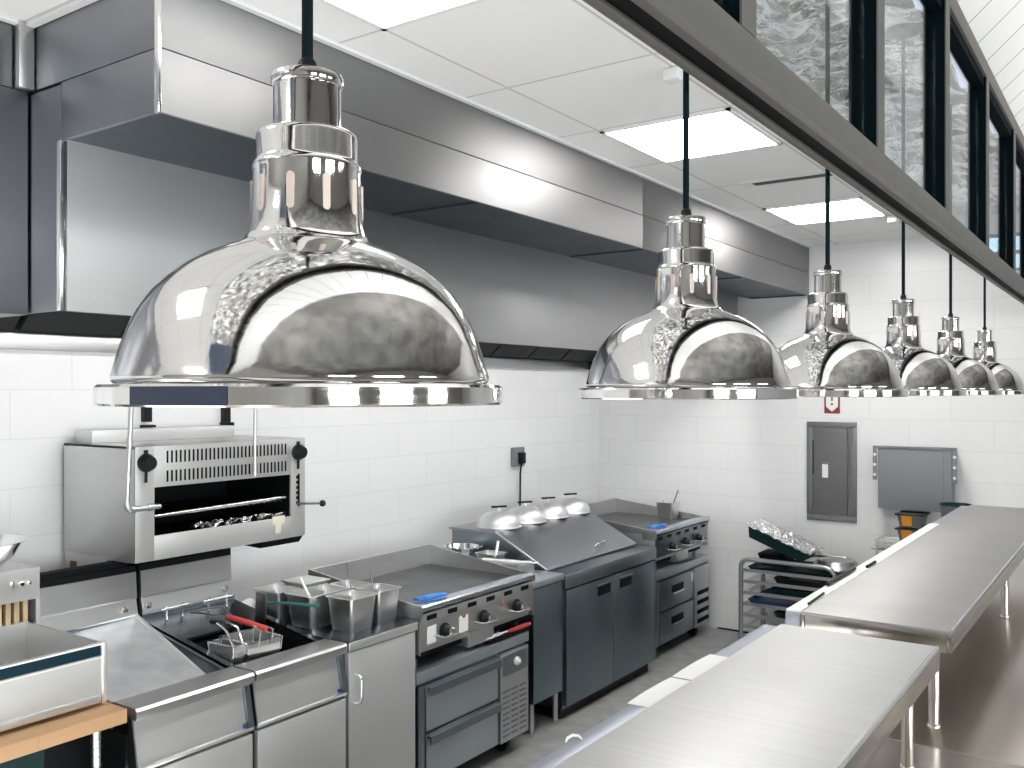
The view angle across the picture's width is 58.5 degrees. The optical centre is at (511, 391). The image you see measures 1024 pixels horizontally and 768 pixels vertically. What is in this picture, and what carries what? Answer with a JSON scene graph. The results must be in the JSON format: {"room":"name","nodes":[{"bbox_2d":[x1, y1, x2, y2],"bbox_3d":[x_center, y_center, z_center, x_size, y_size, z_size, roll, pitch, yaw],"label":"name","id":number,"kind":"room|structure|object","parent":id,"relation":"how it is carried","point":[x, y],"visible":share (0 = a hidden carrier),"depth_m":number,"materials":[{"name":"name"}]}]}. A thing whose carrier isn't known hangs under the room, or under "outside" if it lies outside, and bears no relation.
{"room":"commercial kitchen","nodes":[
{"label":"commercial kitchen","id":0,"kind":"room"},
{"bbox_2d":[0,349,598,601],"bbox_3d":[-2.350,0.300,4.016,0.150,3.400,11.100,0,0,35],"label":"wall","id":1,"kind":"structure","parent":0,"point":[389,479],"depth_m":5.83,"materials":[{"name":"white tile"}]},
{"bbox_2d":[64,407,325,567],"bbox_3d":[-1.521,0.395,4.464,0.694,1.150,1.023,0,0,35],"label":"grill","id":2,"kind":"object","parent":1,"relation":"attached to","point":[196,474],"visible":0.97,"depth_m":4.22,"materials":[{"name":"metal"}]},
{"bbox_2d":[123,407,160,512],"bbox_3d":[-1.580,0.124,3.875,0.075,0.768,0.170,0,0,35],"label":"handle","id":3,"kind":"object","parent":2,"relation":"attached to","point":[127,506],"visible":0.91,"depth_m":3.81,"materials":[{"name":"silver metal"}]},
{"bbox_2d":[190,512,287,527],"bbox_3d":[-1.304,0.616,4.420,0.105,0.040,0.520,0,0,35],"label":"liner","id":4,"kind":"object","parent":2,"relation":"in","point":[214,523],"visible":1,"depth_m":4.37,"materials":[{"name":"silver metal"}]},
{"bbox_2d":[245,535,302,547],"bbox_3d":[-1.349,0.750,4.720,0.508,0.035,0.250,0,0,35],"label":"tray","id":5,"kind":"object","parent":2,"relation":"on","point":[275,540],"depth_m":4.54,"materials":[{"name":"black metal"}]},
{"bbox_2d":[0,85,737,370],"bbox_3d":[-0.346,-0.565,5.515,1.418,0.750,5.648,0,0,35],"label":"extraction hood","id":6,"kind":"object","parent":1,"relation":"attached to","point":[105,226],"visible":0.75,"depth_m":3.30,"materials":[{"name":"metal"}]},
{"bbox_2d":[253,408,256,475],"bbox_3d":[-1.226,0.070,4.362,0.022,0.660,0.022,0,0,35],"label":"hanging rod","id":7,"kind":"object","parent":6,"relation":"hanging from","point":[254,409],"visible":0.67,"depth_m":4.36,"materials":[{"name":"silver metal"}]},
{"bbox_2d":[511,447,525,505],"bbox_3d":[0.063,0.720,7.280,0.075,0.560,0.155,0,0,35],"label":"wall socket","id":8,"kind":"object","parent":1,"relation":"attached to","point":[518,455],"visible":0.96,"depth_m":7.26,"materials":[{"name":"grey"}]},
{"bbox_2d":[0,0,924,246],"bbox_3d":[-1.122,-1.187,3.068,2.950,0.060,10.950,0,0,35],"label":"ceiling","id":9,"kind":"structure","parent":0,"point":[562,69],"depth_m":3.40,"materials":[{"name":"tile"}]},
{"bbox_2d":[0,21,27,317],"bbox_3d":[-2.921,-0.699,1.974,1.230,0.912,3.098,0,0,35],"label":"extraction hood","id":10,"kind":"object","parent":9,"relation":"attached to","point":[13,103],"visible":1,"depth_m":2.85,"materials":[{"name":"metal"}]},
{"bbox_2d":[318,0,485,30],"bbox_3d":[-0.355,-1.151,2.463,0.600,0.009,0.675,0,0,35],"label":"recessed light","id":11,"kind":"object","parent":9,"relation":"in","point":[384,15],"visible":1,"depth_m":2.75,"materials":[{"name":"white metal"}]},
{"bbox_2d":[14,0,808,298],"bbox_3d":[0.406,-0.962,5.079,0.686,0.387,5.887,0,0,35],"label":"extraction hood","id":12,"kind":"object","parent":9,"relation":"attached to","point":[185,83],"visible":0.98,"depth_m":3.25,"materials":[{"name":"metal"}]},
{"bbox_2d":[600,116,682,162],"bbox_3d":[0.733,-1.151,4.195,0.403,0.009,0.677,0,0,35],"label":"recessed light","id":13,"kind":"object","parent":9,"relation":"in","point":[661,140],"depth_m":4.13,"materials":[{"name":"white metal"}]},
{"bbox_2d":[663,66,682,84],"bbox_3d":[0.579,-1.134,3.278,0.060,0.044,0.060,0,0,35],"label":"ceiling sensor","id":14,"kind":"object","parent":9,"relation":"attached to","point":[672,75],"visible":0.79,"depth_m":3.26,"materials":[{"name":"white plastic"}]},
{"bbox_2d":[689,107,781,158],"bbox_3d":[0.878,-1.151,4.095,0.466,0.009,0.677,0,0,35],"label":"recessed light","id":15,"kind":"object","parent":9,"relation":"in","point":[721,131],"depth_m":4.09,"materials":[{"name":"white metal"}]},
{"bbox_2d":[739,171,835,187],"bbox_3d":[1.499,-1.152,4.965,0.500,0.008,0.140,0,0,35],"label":"ceiling vent","id":16,"kind":"object","parent":9,"relation":"in","point":[815,175],"visible":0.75,"depth_m":4.96,"materials":[{"name":"white metal"}]},
{"bbox_2d":[763,201,824,224],"bbox_3d":[1.914,-1.151,5.898,0.392,0.009,0.692,0,0,35],"label":"recessed light","id":17,"kind":"object","parent":9,"relation":"in","point":[807,213],"depth_m":5.86,"materials":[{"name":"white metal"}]},
{"bbox_2d":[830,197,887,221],"bbox_3d":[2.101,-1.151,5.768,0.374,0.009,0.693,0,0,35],"label":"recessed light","id":18,"kind":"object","parent":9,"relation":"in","point":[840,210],"depth_m":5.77,"materials":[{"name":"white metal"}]},
{"bbox_2d":[887,215,898,223],"bbox_3d":[2.502,-1.134,6.009,0.060,0.044,0.060,0,0,35],"label":"ceiling sensor","id":19,"kind":"object","parent":9,"relation":"attached to","point":[890,219],"visible":0.8,"depth_m":5.99,"materials":[{"name":"white plastic"}]},
{"bbox_2d":[455,626,746,767],"bbox_3d":[-1.081,2.050,3.039,3.350,0.100,10.950,0,0,35],"label":"floor","id":20,"kind":"structure","parent":0,"point":[685,649],"depth_m":5.82,"materials":[{"name":"grey tile"}]},
{"bbox_2d":[0,702,126,767],"bbox_3d":[-2.151,1.532,2.729,0.910,0.897,1.616,0,0,35],"label":"work table","id":21,"kind":"object","parent":20,"relation":"on","point":[23,740],"visible":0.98,"depth_m":2.98,"materials":[{"name":"brown wood"}]},
{"bbox_2d":[0,748,47,767],"bbox_3d":[-2.027,1.440,2.950,0.640,0.520,0.740,0,0,35],"label":"storage bin","id":22,"kind":"object","parent":21,"relation":"on","point":[36,759],"visible":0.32,"depth_m":3.02,"materials":[{"name":"teal"}]},
{"bbox_2d":[0,560,106,731],"bbox_3d":[-2.058,0.874,2.887,0.762,0.418,1.282,0,0,35],"label":"station","id":23,"kind":"object","parent":21,"relation":"on","point":[46,672],"visible":1,"depth_m":3.13,"materials":[{"name":"metal"}]},
{"bbox_2d":[0,533,28,565],"bbox_3d":[-1.999,0.607,3.375,0.384,0.114,0.384,0,0,35],"label":"mixing bowl","id":24,"kind":"object","parent":23,"relation":"on","point":[9,543],"visible":1,"depth_m":3.39,"materials":[{"name":"silver metal"}]},
{"bbox_2d":[9,580,31,588],"bbox_3d":[-1.836,0.718,3.421,0.015,0.028,0.079,0,0,35],"label":"switch","id":25,"kind":"object","parent":23,"relation":"attached to","point":[13,584],"depth_m":3.42,"materials":[{"name":"silver plastic"}]},
{"bbox_2d":[39,561,254,767],"bbox_3d":[-1.511,1.370,3.619,0.882,1.260,0.508,0,0,35],"label":"station","id":26,"kind":"object","parent":20,"relation":"on","point":[185,709],"visible":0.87,"depth_m":3.51,"materials":[{"name":"metal"}]},
{"bbox_2d":[127,549,346,767],"bbox_3d":[-1.219,1.370,4.038,0.882,1.260,0.494,0,0,35],"label":"fryer","id":27,"kind":"object","parent":20,"relation":"on","point":[299,717],"visible":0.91,"depth_m":3.94,"materials":[{"name":"metal"}]},
{"bbox_2d":[207,619,246,664],"bbox_3d":[-1.190,1.057,3.800,0.176,0.212,0.077,0,0,32],"label":"basket","id":28,"kind":"object","parent":27,"relation":"in","point":[232,651],"visible":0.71,"depth_m":3.78,"materials":[{"name":"silver metal"}]},
{"bbox_2d":[190,606,282,664],"bbox_3d":[-1.205,1.082,3.984,0.454,0.232,0.192,0,0,41],"label":"basket","id":29,"kind":"object","parent":27,"relation":"in","point":[260,632],"visible":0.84,"depth_m":3.92,"materials":[{"name":"silver metal"}]},
{"bbox_2d":[254,592,319,623],"bbox_3d":[-1.011,0.978,4.081,0.358,0.141,0.028,0,0,24],"label":"basket","id":30,"kind":"object","parent":27,"relation":"on","point":[261,599],"visible":1,"depth_m":4.12,"materials":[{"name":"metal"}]},
{"bbox_2d":[286,618,417,767],"bbox_3d":[-0.891,1.548,4.395,0.832,0.905,0.459,0,0,35],"label":"base cabinet","id":31,"kind":"object","parent":20,"relation":"on","point":[379,660],"visible":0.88,"depth_m":4.17,"materials":[{"name":"metal"}]},
{"bbox_2d":[286,618,415,650],"bbox_3d":[-0.908,1.113,4.407,0.790,0.037,0.459,0,0,35],"label":"countertop","id":32,"kind":"structure","parent":31,"relation":"on","point":[325,632],"depth_m":4.18,"materials":[{"name":"metal"}]},
{"bbox_2d":[242,598,255,607],"bbox_3d":[-1.278,1.048,4.444,0.100,0.092,0.100,0,0,35],"label":"tub","id":33,"kind":"object","parent":32,"relation":"on","point":[250,602],"visible":0.38,"depth_m":4.42,"materials":[{"name":"white plastic"}]},
{"bbox_2d":[253,583,300,622],"bbox_3d":[-1.126,1.018,4.382,0.186,0.155,0.156,0,0,35],"label":"hotel pan","id":34,"kind":"object","parent":32,"relation":"on","point":[274,592],"visible":0.66,"depth_m":4.32,"materials":[{"name":"metal"}]},
{"bbox_2d":[283,580,328,588],"bbox_3d":[-1.020,1.015,4.533,0.176,0.160,0.166,0,0,35],"label":"hotel pan","id":35,"kind":"object","parent":32,"relation":"on","point":[324,582],"visible":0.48,"depth_m":4.48,"materials":[{"name":"metal"}]},
{"bbox_2d":[281,575,330,584],"bbox_3d":[-1.020,0.932,4.533,0.180,0.006,0.170,0,0,35],"label":"lid","id":36,"kind":"object","parent":35,"relation":"on","point":[308,579],"visible":0.87,"depth_m":4.53,"materials":[{"name":"metal"}]},
{"bbox_2d":[284,584,349,628],"bbox_3d":[-0.921,1.018,4.336,0.186,0.155,0.266,0,0,35],"label":"hotel pan","id":37,"kind":"object","parent":32,"relation":"on","point":[301,616],"visible":0.84,"depth_m":4.26,"materials":[{"name":"metal"}]},
{"bbox_2d":[299,577,310,596],"bbox_3d":[-0.951,0.928,4.266,0.080,0.132,0.039,0,0,22],"label":"serving spoon","id":38,"kind":"object","parent":37,"relation":"in","point":[300,578],"visible":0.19,"depth_m":4.26,"materials":[{"name":"silver metal"}]},
{"bbox_2d":[330,580,370,589],"bbox_3d":[-0.798,1.020,4.512,0.171,0.150,0.136,0,0,35],"label":"hotel pan","id":39,"kind":"object","parent":32,"relation":"on","point":[346,583],"visible":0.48,"depth_m":4.56,"materials":[{"name":"metal"}]},
{"bbox_2d":[347,563,351,586],"bbox_3d":[-0.809,0.941,4.564,0.039,0.146,0.169,0,0,-21],"label":"ladle","id":40,"kind":"object","parent":39,"relation":"in","point":[347,563],"visible":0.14,"depth_m":4.59,"materials":[{"name":"grey metal"}]},
{"bbox_2d":[325,589,377,632],"bbox_3d":[-0.742,1.018,4.242,0.181,0.155,0.181,0,0,35],"label":"hotel pan","id":41,"kind":"object","parent":32,"relation":"on","point":[351,611],"visible":1,"depth_m":4.19,"materials":[{"name":"metal"}]},
{"bbox_2d":[355,583,401,623],"bbox_3d":[-0.640,1.018,4.396,0.166,0.155,0.166,0,0,35],"label":"hotel pan","id":42,"kind":"object","parent":32,"relation":"on","point":[385,606],"visible":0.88,"depth_m":4.36,"materials":[{"name":"metal"}]},
{"bbox_2d":[370,570,373,590],"bbox_3d":[-0.683,0.946,4.444,0.039,0.136,0.163,0,0,-21],"label":"ladle","id":43,"kind":"object","parent":42,"relation":"in","point":[370,570],"visible":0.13,"depth_m":4.47,"materials":[{"name":"grey metal"}]},
{"bbox_2d":[415,627,528,767],"bbox_3d":[-0.464,1.672,4.965,0.770,0.654,0.956,0,0,35],"label":"refrigerated chef base","id":44,"kind":"object","parent":20,"relation":"on","point":[471,701],"visible":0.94,"depth_m":4.71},
{"bbox_2d":[308,544,535,666],"bbox_3d":[-0.452,1.140,4.992,0.831,0.410,0.989,0,0,35],"label":"griddle","id":45,"kind":"object","parent":44,"relation":"on","point":[483,597],"visible":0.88,"depth_m":4.98,"materials":[{"name":"metal"}]},
{"bbox_2d":[413,592,446,601],"bbox_3d":[-0.406,1.014,4.551,0.089,0.031,0.161,0,0,35],"label":"brush","id":46,"kind":"object","parent":45,"relation":"on","point":[427,597],"visible":1,"depth_m":4.52,"materials":[{"name":"blue plastic"}]},
{"bbox_2d":[415,627,528,684],"bbox_3d":[-0.478,1.373,4.974,0.735,0.057,0.956,0,0,35],"label":"countertop","id":47,"kind":"structure","parent":44,"relation":"on","point":[436,664],"depth_m":4.69,"materials":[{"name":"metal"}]},
{"bbox_2d":[483,622,530,644],"bbox_3d":[-0.044,1.321,5.023,0.082,0.046,0.411,0,0,35],"label":"scraper","id":48,"kind":"object","parent":44,"relation":"on","point":[498,636],"visible":0.88,"depth_m":5.02,"materials":[{"name":"red plastic"}]},
{"bbox_2d":[506,569,563,737],"bbox_3d":[-0.128,1.548,5.630,0.850,0.905,0.340,0,0,35],"label":"side table","id":49,"kind":"object","parent":20,"relation":"on","point":[544,643],"visible":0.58,"depth_m":5.36,"materials":[{"name":"metal"}]},
{"bbox_2d":[442,543,484,557],"bbox_3d":[-0.322,1.030,5.832,0.244,0.130,0.244,0,0,-32],"label":"round pan","id":50,"kind":"object","parent":49,"relation":"on","point":[469,549],"visible":0.56,"depth_m":5.87,"materials":[{"name":"silver metal"}]},
{"bbox_2d":[474,550,506,561],"bbox_3d":[-0.133,1.048,5.701,0.166,0.095,0.146,0,0,35],"label":"pan","id":51,"kind":"object","parent":49,"relation":"on","point":[490,554],"visible":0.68,"depth_m":5.68,"materials":[{"name":"metal"}]},
{"bbox_2d":[495,541,498,554],"bbox_3d":[-0.094,0.993,5.739,0.040,0.112,0.067,0,0,35],"label":"ladle","id":52,"kind":"object","parent":51,"relation":"in","point":[497,543],"visible":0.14,"depth_m":5.74,"materials":[{"name":"white metal"}]},
{"bbox_2d":[482,558,537,572],"bbox_3d":[0.001,1.051,5.510,0.342,0.088,0.160,0,0,35],"label":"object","id":53,"kind":"object","parent":49,"relation":"on","point":[524,565],"visible":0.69,"depth_m":5.46,"materials":[{"name":"silver metal"}]},
{"bbox_2d":[533,569,563,588],"bbox_3d":[-0.128,1.113,5.630,0.850,0.037,0.340,0,0,35],"label":"countertop","id":54,"kind":"structure","parent":49,"relation":"on","point":[543,578],"depth_m":5.43,"materials":[{"name":"metal"}]},
{"bbox_2d":[449,512,655,718],"bbox_3d":[0.293,1.446,6.324,0.966,1.108,1.240,0,0,35],"label":"fridge","id":55,"kind":"object","parent":20,"relation":"on","point":[609,581],"visible":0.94,"depth_m":6.01,"materials":[{"name":"metal"}]},
{"bbox_2d":[477,505,520,529],"bbox_3d":[-0.086,0.827,6.101,0.301,0.140,0.301,0,0,35],"label":"dome","id":56,"kind":"object","parent":55,"relation":"on","point":[498,519],"visible":1,"depth_m":6.00,"materials":[{"name":"silver metal"}]},
{"bbox_2d":[509,501,545,523],"bbox_3d":[0.089,0.827,6.353,0.301,0.140,0.301,0,0,32],"label":"dome","id":57,"kind":"object","parent":55,"relation":"on","point":[526,514],"visible":0.8,"depth_m":6.25,"materials":[{"name":"silver metal"}]},
{"bbox_2d":[533,497,568,518],"bbox_3d":[0.263,0.827,6.601,0.301,0.140,0.301,0,0,29],"label":"dome","id":58,"kind":"object","parent":55,"relation":"on","point":[552,510],"visible":0.77,"depth_m":6.50,"materials":[{"name":"silver metal"}]},
{"bbox_2d":[556,493,590,513],"bbox_3d":[0.438,0.827,6.853,0.301,0.140,0.301,0,0,26],"label":"dome","id":59,"kind":"object","parent":55,"relation":"on","point":[573,505],"visible":0.8,"depth_m":6.76,"materials":[{"name":"silver metal"}]},
{"bbox_2d":[550,545,655,588],"bbox_3d":[0.290,1.155,6.326,0.960,0.085,1.240,0,0,35],"label":"countertop","id":60,"kind":"structure","parent":55,"relation":"on","point":[578,573],"depth_m":6.00,"materials":[{"name":"metal"}]},
{"bbox_2d":[656,552,708,653],"bbox_3d":[1.007,1.672,7.426,0.867,0.654,0.985,0,0,35],"label":"refrigerated chef base","id":61,"kind":"object","parent":20,"relation":"on","point":[682,587],"visible":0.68,"depth_m":7.16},
{"bbox_2d":[588,498,708,563],"bbox_3d":[1.008,1.140,7.392,0.921,0.410,0.982,0,0,35],"label":"griddle","id":62,"kind":"object","parent":61,"relation":"on","point":[682,535],"visible":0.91,"depth_m":7.33,"materials":[{"name":"metal"}]},
{"bbox_2d":[647,523,666,528],"bbox_3d":[1.102,1.014,6.949,0.089,0.031,0.161,0,0,35],"label":"brush","id":63,"kind":"object","parent":62,"relation":"on","point":[661,524],"visible":1,"depth_m":6.91,"materials":[{"name":"blue plastic"}]},
{"bbox_2d":[656,500,680,519],"bbox_3d":[1.302,0.984,7.638,0.166,0.140,0.176,0,0,35],"label":"insert","id":64,"kind":"object","parent":62,"relation":"on","point":[666,509],"visible":1,"depth_m":7.58,"materials":[{"name":"metal"}]},
{"bbox_2d":[656,552,708,580],"bbox_3d":[1.002,1.373,7.430,0.855,0.057,0.985,0,0,35],"label":"countertop","id":65,"kind":"structure","parent":61,"relation":"on","point":[664,569],"depth_m":7.18,"materials":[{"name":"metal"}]},
{"bbox_2d":[739,548,848,638],"bbox_3d":[2.165,1.624,6.951,0.738,0.752,0.518,0,0,35],"label":"rack","id":66,"kind":"object","parent":20,"relation":"on","point":[762,583],"visible":0.37,"depth_m":6.86,"materials":[{"name":"silver metal"}]},
{"bbox_2d":[748,588,798,607],"bbox_3d":[2.160,1.583,6.945,0.600,0.036,0.455,0,0,35],"label":"tray","id":67,"kind":"object","parent":66,"relation":"in","point":[787,603],"visible":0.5,"depth_m":6.97,"materials":[{"name":"blue plastic"}]},
{"bbox_2d":[774,610,785,618],"bbox_3d":[2.243,1.663,6.888,0.400,0.046,0.455,0,0,35],"label":"tray","id":68,"kind":"object","parent":66,"relation":"in","point":[779,613],"visible":0.18,"depth_m":6.81,"materials":[{"name":"teal"}]},
{"bbox_2d":[746,518,823,561],"bbox_3d":[2.071,1.125,6.944,0.492,0.259,0.350,0,0,35],"label":"roasting pan","id":69,"kind":"object","parent":66,"relation":"on","point":[790,544],"visible":1,"depth_m":6.86,"materials":[{"name":"teal"}]},
{"bbox_2d":[770,586,814,597],"bbox_3d":[2.230,1.490,6.896,0.430,0.051,0.455,0,0,35],"label":"tray","id":70,"kind":"object","parent":66,"relation":"in","point":[783,591],"visible":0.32,"depth_m":6.79,"materials":[{"name":"teal"}]},
{"bbox_2d":[748,560,837,576],"bbox_3d":[2.160,1.332,6.945,0.600,0.028,0.455,0,0,35],"label":"tray","id":71,"kind":"object","parent":66,"relation":"in","point":[794,570],"visible":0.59,"depth_m":6.88,"materials":[{"name":"teal"}]},
{"bbox_2d":[758,549,795,567],"bbox_3d":[2.031,1.270,6.995,0.230,0.089,0.240,0,0,35],"label":"pan","id":72,"kind":"object","parent":71,"relation":"on","point":[772,554],"visible":0.64,"depth_m":6.94,"materials":[{"name":"black metal"}]},
{"bbox_2d":[774,572,838,587],"bbox_3d":[2.243,1.405,6.888,0.400,0.051,0.455,0,0,35],"label":"tray","id":73,"kind":"object","parent":66,"relation":"in","point":[779,579],"visible":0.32,"depth_m":6.77,"materials":[{"name":"black plastic"}]},
{"bbox_2d":[813,556,858,570],"bbox_3d":[2.432,1.276,6.862,0.350,0.068,0.350,0,0,35],"label":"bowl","id":74,"kind":"object","parent":66,"relation":"on","point":[836,563],"visible":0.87,"depth_m":6.76,"materials":[{"name":"metal"}]},
{"bbox_3d":[3.065,1.500,6.336,0.300,1.000,0.300,0,0,35],"label":"stand","id":75,"kind":"object","parent":20,"relation":"on","visible":0},
{"bbox_2d":[939,502,971,517],"bbox_3d":[3.073,0.887,6.330,0.212,0.226,0.212,0,0,35],"label":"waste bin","id":76,"kind":"object","parent":75,"relation":"on","point":[946,507],"visible":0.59,"depth_m":6.32,"materials":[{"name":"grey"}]},
{"bbox_2d":[599,0,1023,631],"bbox_3d":[4.431,-1.100,5.962,8.750,6.200,0.150,0,0,35],"label":"wall","id":77,"kind":"structure","parent":0,"point":[734,463],"depth_m":7.30,"materials":[{"name":"white tile"}]},
{"bbox_2d":[0,0,812,247],"bbox_3d":[-1.034,-1.151,3.006,0.725,0.011,10.950,0,0,35],"label":"trim","id":78,"kind":"structure","parent":77,"relation":"attached to","point":[70,7],"depth_m":3.30,"materials":[{"name":"white metal"}]},
{"bbox_2d":[717,627,747,632],"bbox_3d":[2.580,1.994,7.153,2.050,0.012,0.011,0,0,35],"label":"baseboard","id":79,"kind":"structure","parent":77,"relation":"attached to","point":[717,627],"depth_m":7.67,"materials":[{"name":"black plastic"}]},
{"bbox_2d":[582,0,1023,304],"bbox_3d":[1.278,-0.944,2.858,0.071,0.843,8.550,0,0,35],"label":"window","id":80,"kind":"structure","parent":77,"relation":"in","point":[715,42],"depth_m":2.29,"materials":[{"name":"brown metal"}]},
{"bbox_2d":[756,0,1019,216],"bbox_3d":[0.912,-1.271,2.930,0.585,0.122,8.850,0,0,35],"label":"stone wall","id":81,"kind":"structure","parent":80,"relation":"in","point":[793,31],"depth_m":3.66,"materials":[{"name":"grey stone"}]},
{"bbox_2d":[93,0,501,407],"bbox_3d":[-0.199,-0.597,0.890,0.379,1.217,0.379,0,0,-34],"label":"pendant lamp","id":82,"kind":"object","parent":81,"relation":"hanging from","point":[302,310],"visible":1,"depth_m":0.76,"materials":[{"name":"silver metal"}]},
{"bbox_2d":[578,70,798,399],"bbox_3d":[0.307,-0.597,1.616,0.388,1.217,0.388,0,0,-5],"label":"pendant lamp","id":83,"kind":"object","parent":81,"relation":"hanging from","point":[686,347],"visible":1,"depth_m":1.50,"materials":[{"name":"silver metal"}]},
{"bbox_2d":[778,0,908,396],"bbox_3d":[0.802,-0.597,2.325,0.379,1.217,0.379,0,0,-19],"label":"pendant lamp","id":84,"kind":"object","parent":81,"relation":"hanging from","point":[828,360],"visible":0.9,"depth_m":2.21,"materials":[{"name":"silver metal"}]},
{"bbox_2d":[883,23,966,395],"bbox_3d":[1.300,-0.597,3.039,0.379,1.217,0.379,0,0,-22],"label":"pendant lamp","id":85,"kind":"object","parent":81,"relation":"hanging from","point":[924,372],"visible":0.72,"depth_m":2.96,"materials":[{"name":"silver metal"}]},
{"bbox_2d":[936,94,1002,394],"bbox_3d":[1.802,-0.597,3.760,0.379,1.217,0.379,0,0,8],"label":"pendant lamp","id":86,"kind":"object","parent":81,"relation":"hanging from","point":[975,377],"visible":0.66,"depth_m":3.71,"materials":[{"name":"silver metal"}]},
{"bbox_2d":[973,146,1023,394],"bbox_3d":[2.343,-0.597,4.535,0.379,1.217,0.379,0,0,5],"label":"pendant lamp","id":87,"kind":"object","parent":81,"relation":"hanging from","point":[1008,379],"visible":0.53,"depth_m":4.48,"materials":[{"name":"silver metal"}]},
{"bbox_2d":[807,421,856,522],"bbox_3d":[2.513,0.625,7.194,0.383,0.780,0.021,0,0,35],"label":"box","id":88,"kind":"object","parent":77,"relation":"attached to","point":[831,449],"visible":1,"depth_m":7.19,"materials":[{"name":"grey metal"}]},
{"bbox_2d":[824,397,839,412],"bbox_3d":[2.518,0.014,7.199,0.120,0.308,0.008,0,0,35],"label":"wall sign","id":89,"kind":"object","parent":77,"relation":"attached to","point":[831,404],"visible":0.47,"depth_m":7.20,"materials":[{"name":"red plastic"}]},
{"bbox_2d":[871,535,899,554],"bbox_3d":[2.897,1.177,6.749,0.432,0.179,0.298,0,0,35],"label":"wire shelf","id":90,"kind":"object","parent":77,"relation":"attached to","point":[883,538],"visible":0.39,"depth_m":6.74,"materials":[{"name":"silver metal"}]},
{"bbox_2d":[895,526,920,540],"bbox_3d":[2.932,1.038,6.697,0.206,0.099,0.207,0,0,35],"label":"plastic basket","id":91,"kind":"object","parent":90,"relation":"on","point":[903,532],"visible":0.4,"depth_m":6.65,"materials":[{"name":"grey"}]},
{"bbox_2d":[895,510,929,527],"bbox_3d":[2.932,0.933,6.697,0.206,0.099,0.207,0,0,35],"label":"plastic basket","id":92,"kind":"object","parent":91,"relation":"on","point":[912,519],"visible":0.99,"depth_m":6.64,"materials":[{"name":"grey plastic"}]},
{"bbox_2d":[873,445,956,511],"bbox_3d":[2.986,0.636,6.768,0.577,0.468,0.142,0,0,35],"label":"box","id":93,"kind":"object","parent":77,"relation":"attached to","point":[909,478],"visible":0.96,"depth_m":6.71,"materials":[{"name":"grey metal"}]},
{"bbox_2d":[989,232,1019,269],"bbox_3d":[3.513,-0.995,6.542,0.320,0.270,0.050,0,0,35],"label":"window","id":94,"kind":"structure","parent":77,"relation":"in","point":[1017,233],"depth_m":6.54,"materials":[{"name":"grey metal"}]},
{"bbox_2d":[957,0,1023,135],"bbox_3d":[0.978,-1.843,1.604,0.930,0.887,10.950,0,0,35],"label":"boards","id":95,"kind":"object","parent":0,"point":[997,26],"depth_m":3.82,"materials":[{"name":"white wood"}]},
{"bbox_3d":[2.569,2.050,0.494,5.550,0.100,10.950,0,0,35],"label":"floor","id":96,"kind":"structure","parent":0,"visible":0},
{"bbox_2d":[865,739,1023,767],"bbox_3d":[0.114,1.500,0.889,1.070,1.000,3.988,0,0,35],"label":"countertop","id":97,"kind":"structure","parent":96,"relation":"on","point":[888,755],"depth_m":2.49,"materials":[{"name":"metal"}]},
{"bbox_2d":[527,624,938,767],"bbox_3d":[0.405,0.849,1.842,0.492,0.302,1.985,0,0,35],"label":"shelf","id":98,"kind":"object","parent":97,"relation":"on","point":[783,695],"visible":1,"depth_m":2.02,"materials":[{"name":"metal"}]},
{"bbox_2d":[565,734,582,742],"bbox_3d":[0.123,0.702,1.858,0.040,0.011,0.017,0,0,-22],"label":"clip","id":99,"kind":"object","parent":98,"relation":"on","point":[571,735],"visible":1,"depth_m":1.86,"materials":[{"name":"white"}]},
{"bbox_2d":[628,677,689,707],"bbox_3d":[0.350,0.705,2.155,0.057,0.004,0.230,0,0,35],"label":"ticket","id":100,"kind":"object","parent":98,"relation":"on","point":[666,687],"visible":1,"depth_m":2.14,"materials":[{"name":"white paper"}]},
{"bbox_2d":[673,654,727,679],"bbox_3d":[0.488,0.705,2.354,0.057,0.004,0.236,0,0,35],"label":"ticket","id":101,"kind":"object","parent":98,"relation":"on","point":[702,665],"visible":1,"depth_m":2.34,"materials":[{"name":"white paper"}]},
{"bbox_2d":[887,559,1023,766],"bbox_3d":[2.460,1.500,4.253,1.070,1.000,4.209,0,0,35],"label":"countertop","id":102,"kind":"structure","parent":96,"relation":"on","point":[982,679],"depth_m":3.04,"materials":[{"name":"metal"}]},
{"bbox_2d":[785,505,1023,728],"bbox_3d":[2.044,0.849,4.192,0.492,0.302,3.364,0,0,35],"label":"shelf","id":103,"kind":"object","parent":102,"relation":"on","point":[932,590],"depth_m":3.31,"materials":[{"name":"metal"}]},
{"bbox_2d":[807,592,824,604],"bbox_3d":[1.029,0.697,3.092,0.008,0.008,0.190,0,0,33],"label":"marker pen","id":104,"kind":"object","parent":103,"relation":"on","point":[822,593],"visible":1,"depth_m":3.08,"materials":[{"name":"black plastic"}]},
{"bbox_2d":[825,567,855,585],"bbox_3d":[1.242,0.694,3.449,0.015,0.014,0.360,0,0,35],"label":"marker pen","id":105,"kind":"object","parent":103,"relation":"on","point":[852,569],"visible":1,"depth_m":3.42,"materials":[{"name":"black plastic"}]},
{"bbox_2d":[865,560,875,567],"bbox_3d":[1.452,0.696,3.700,0.012,0.011,0.130,0,0,35],"label":"marker pen","id":106,"kind":"object","parent":103,"relation":"on","point":[874,561],"visible":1,"depth_m":3.68,"materials":[{"name":"black plastic"}]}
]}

